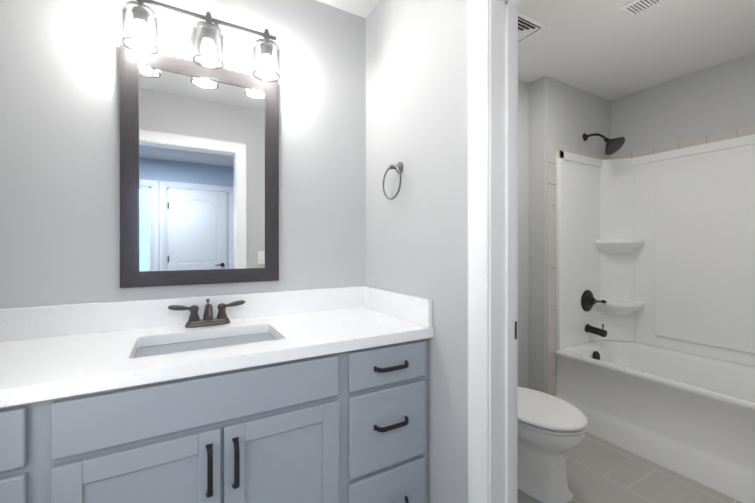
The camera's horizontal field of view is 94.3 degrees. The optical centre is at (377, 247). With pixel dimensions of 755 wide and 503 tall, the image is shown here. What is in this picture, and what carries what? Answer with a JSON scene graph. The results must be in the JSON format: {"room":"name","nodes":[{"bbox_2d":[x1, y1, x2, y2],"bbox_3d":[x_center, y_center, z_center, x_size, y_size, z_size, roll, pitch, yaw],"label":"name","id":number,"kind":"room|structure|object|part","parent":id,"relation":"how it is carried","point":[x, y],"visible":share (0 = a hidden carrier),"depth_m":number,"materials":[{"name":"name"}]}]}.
{"room":"bathroom","nodes":[
{"label":"bathroom","id":0,"kind":"room"},
{"bbox_2d":[0,0,365,308],"bbox_3d":[-0.786,-0.005,1.599,1.785,2.440,0.237,0,0,-30],"label":"wall","id":1,"kind":"structure","parent":0,"point":[59,154],"depth_m":1.33,"materials":[{"name":"paint"}]},
{"bbox_2d":[0,286,363,341],"bbox_3d":[-0.724,0.259,1.484,1.534,0.108,0.020,0,0,-30],"label":"backsplash","id":2,"kind":"structure","parent":1,"relation":"attached to","point":[86,318],"depth_m":1.36,"materials":[{"name":"white stone"}]},
{"bbox_2d":[119,43,278,287],"bbox_3d":[-0.721,-0.310,1.483,0.598,0.926,0.025,0,0,-30],"label":"mirror","id":3,"kind":"object","parent":1,"relation":"attached to","point":[199,174],"visible":0.96,"depth_m":1.46,"materials":[{"name":"brown wood"}]},
{"bbox_3d":[-0.725,-0.310,1.489,0.486,0.814,0.004,0,0,-30],"label":"glass","id":4,"kind":"part","parent":3,"relation":"part of","materials":[{"name":"white"}]},
{"bbox_2d":[121,0,279,81],"bbox_3d":[-0.686,-0.844,1.418,0.564,0.212,0.171,0,0,-30],"label":"sconce","id":5,"kind":"object","parent":1,"relation":"attached to","point":[139,26],"visible":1,"depth_m":1.34,"materials":[{"name":"glass"}]},
{"bbox_2d":[366,0,467,502],"bbox_3d":[0.406,-0.004,1.186,0.128,2.440,1.763,0,0,-30],"label":"wall","id":6,"kind":"structure","parent":0,"point":[417,119],"depth_m":1.40,"materials":[{"name":"paint"}]},
{"bbox_2d":[382,162,402,199],"bbox_3d":[0.078,-0.300,1.572,0.056,0.173,0.152,0,0,-30],"label":"towel ring","id":7,"kind":"object","parent":6,"relation":"attached to","point":[398,167],"visible":1,"depth_m":1.56,"materials":[{"name":"grey metal"}]},
{"bbox_2d":[364,286,431,325],"bbox_3d":[0.074,0.259,1.614,0.020,0.108,0.546,0,0,-30],"label":"backsplash","id":8,"kind":"structure","parent":6,"relation":"attached to","point":[414,308],"depth_m":1.55,"materials":[{"name":"white stone"}]},
{"bbox_2d":[467,0,528,502],"bbox_3d":[0.577,0.156,0.887,0.166,2.120,0.813,0,0,-30],"label":"door frame","id":9,"kind":"structure","parent":6,"relation":"attached to","point":[503,279],"depth_m":1.16,"materials":[{"name":"paint"}]},
{"bbox_2d":[518,80,528,387],"bbox_3d":[0.959,-0.007,2.627,2.265,2.440,0.187,0,0,-30],"label":"wall","id":10,"kind":"structure","parent":0,"point":[523,233],"depth_m":2.59,"materials":[{"name":"paint"}]},
{"bbox_2d":[316,0,754,100],"bbox_3d":[0.623,-1.275,1.416,4.050,0.100,1.950,0,0,-30],"label":"ceiling","id":11,"kind":"structure","parent":0,"point":[609,50],"depth_m":2.07,"materials":[{"name":"paint"}]},
{"bbox_2d":[518,11,546,43],"bbox_3d":[0.693,-1.220,1.998,0.360,0.010,0.360,0,0,-30],"label":"ceiling vent","id":12,"kind":"object","parent":11,"relation":"in","point":[528,26],"visible":0.25,"depth_m":1.93,"materials":[{"name":"white plastic"}]},
{"bbox_2d":[619,0,665,16],"bbox_3d":[1.374,-1.219,1.674,0.135,0.012,0.340,0,0,-30],"label":"ceiling vent","id":13,"kind":"object","parent":11,"relation":"in","point":[632,8],"visible":1,"depth_m":1.77,"materials":[{"name":"white plastic"}]},
{"bbox_2d":[529,76,609,393],"bbox_3d":[1.592,-0.007,2.805,0.990,2.440,0.133,0,0,-30],"label":"wall","id":14,"kind":"structure","parent":0,"point":[563,113],"depth_m":2.57,"materials":[{"name":"paint"}]},
{"bbox_2d":[583,133,624,154],"bbox_3d":[1.692,-0.791,2.626,0.152,0.208,0.275,0,0,-30],"label":"shower head","id":15,"kind":"object","parent":14,"relation":"attached to","point":[613,145],"visible":0.98,"depth_m":2.56},
{"bbox_2d":[547,141,610,396],"bbox_3d":[1.568,0.223,2.711,0.810,1.976,0.006,0,0,-30],"label":"trim","id":16,"kind":"structure","parent":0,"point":[552,148],"depth_m":2.53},
{"bbox_2d":[517,432,741,502],"bbox_3d":[0.623,1.265,1.421,4.050,0.100,1.950,0,0,-30],"label":"floor","id":17,"kind":"structure","parent":0,"point":[599,470],"depth_m":1.82,"materials":[{"name":"tile"}]},
{"bbox_2d":[0,334,433,502],"bbox_3d":[-0.581,0.784,1.235,1.534,0.863,0.596,0,0,-30],"label":"bathroom vanity","id":18,"kind":"object","parent":17,"relation":"on","point":[310,396],"depth_m":1.03,"materials":[{"name":"paint"}]},
{"bbox_3d":[-0.454,0.816,1.016,0.735,0.590,0.020,0,0,-30],"label":"door","id":19,"kind":"part","parent":18,"relation":"part of","materials":[{"name":"paint"}]},
{"bbox_2d":[0,306,433,401],"bbox_3d":[-0.586,0.333,1.242,1.534,0.038,0.576,0,0,-30],"label":"countertop","id":20,"kind":"structure","parent":18,"relation":"on","point":[29,367],"depth_m":1.10,"materials":[{"name":"white stone"}]},
{"bbox_2d":[132,330,279,357],"bbox_3d":[-0.578,0.423,1.221,0.510,0.167,0.340,0,0,-30],"label":"sink","id":21,"kind":"object","parent":20,"relation":"in","point":[202,341],"depth_m":1.29,"materials":[{"name":"white ceramic"}]},
{"bbox_2d":[168,298,247,329],"bbox_3d":[-0.672,0.262,1.395,0.282,0.103,0.120,0,0,-30],"label":"faucet","id":22,"kind":"object","parent":20,"relation":"on","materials":[{"name":"brown metal"}]},
{"bbox_2d":[517,387,587,502],"bbox_3d":[0.748,0.822,1.936,0.450,0.785,0.770,0,0,-30],"label":"toilet","id":23,"kind":"object","parent":17,"relation":"on","point":[551,430],"visible":0.52,"depth_m":1.69,"materials":[{"name":"ceramic"}]},
{"bbox_3d":[0.809,0.835,1.830,0.380,0.046,0.524,0,0,-30],"label":"seat","id":24,"kind":"part","parent":23,"relation":"part of","materials":[{"name":"white plastic"}]},
{"bbox_2d":[555,134,754,502],"bbox_3d":[1.970,0.254,2.075,0.806,1.920,1.506,0,0,-30],"label":"tub","id":25,"kind":"object","parent":17,"relation":"on","point":[655,308],"visible":0.98,"depth_m":2.42,"materials":[{"name":"plastic"}]},
{"bbox_2d":[610,52,754,157],"bbox_3d":[2.405,-0.006,2.255,0.125,2.440,1.630,0,0,-30],"label":"wall","id":26,"kind":"structure","parent":0,"point":[718,98],"depth_m":2.48,"materials":[{"name":"paint"}]},
{"bbox_2d":[611,125,754,158],"bbox_3d":[2.317,-0.737,2.274,0.006,0.056,1.506,0,0,-30],"label":"trim","id":27,"kind":"structure","parent":26,"relation":"attached to","point":[750,130],"depth_m":2.46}
]}

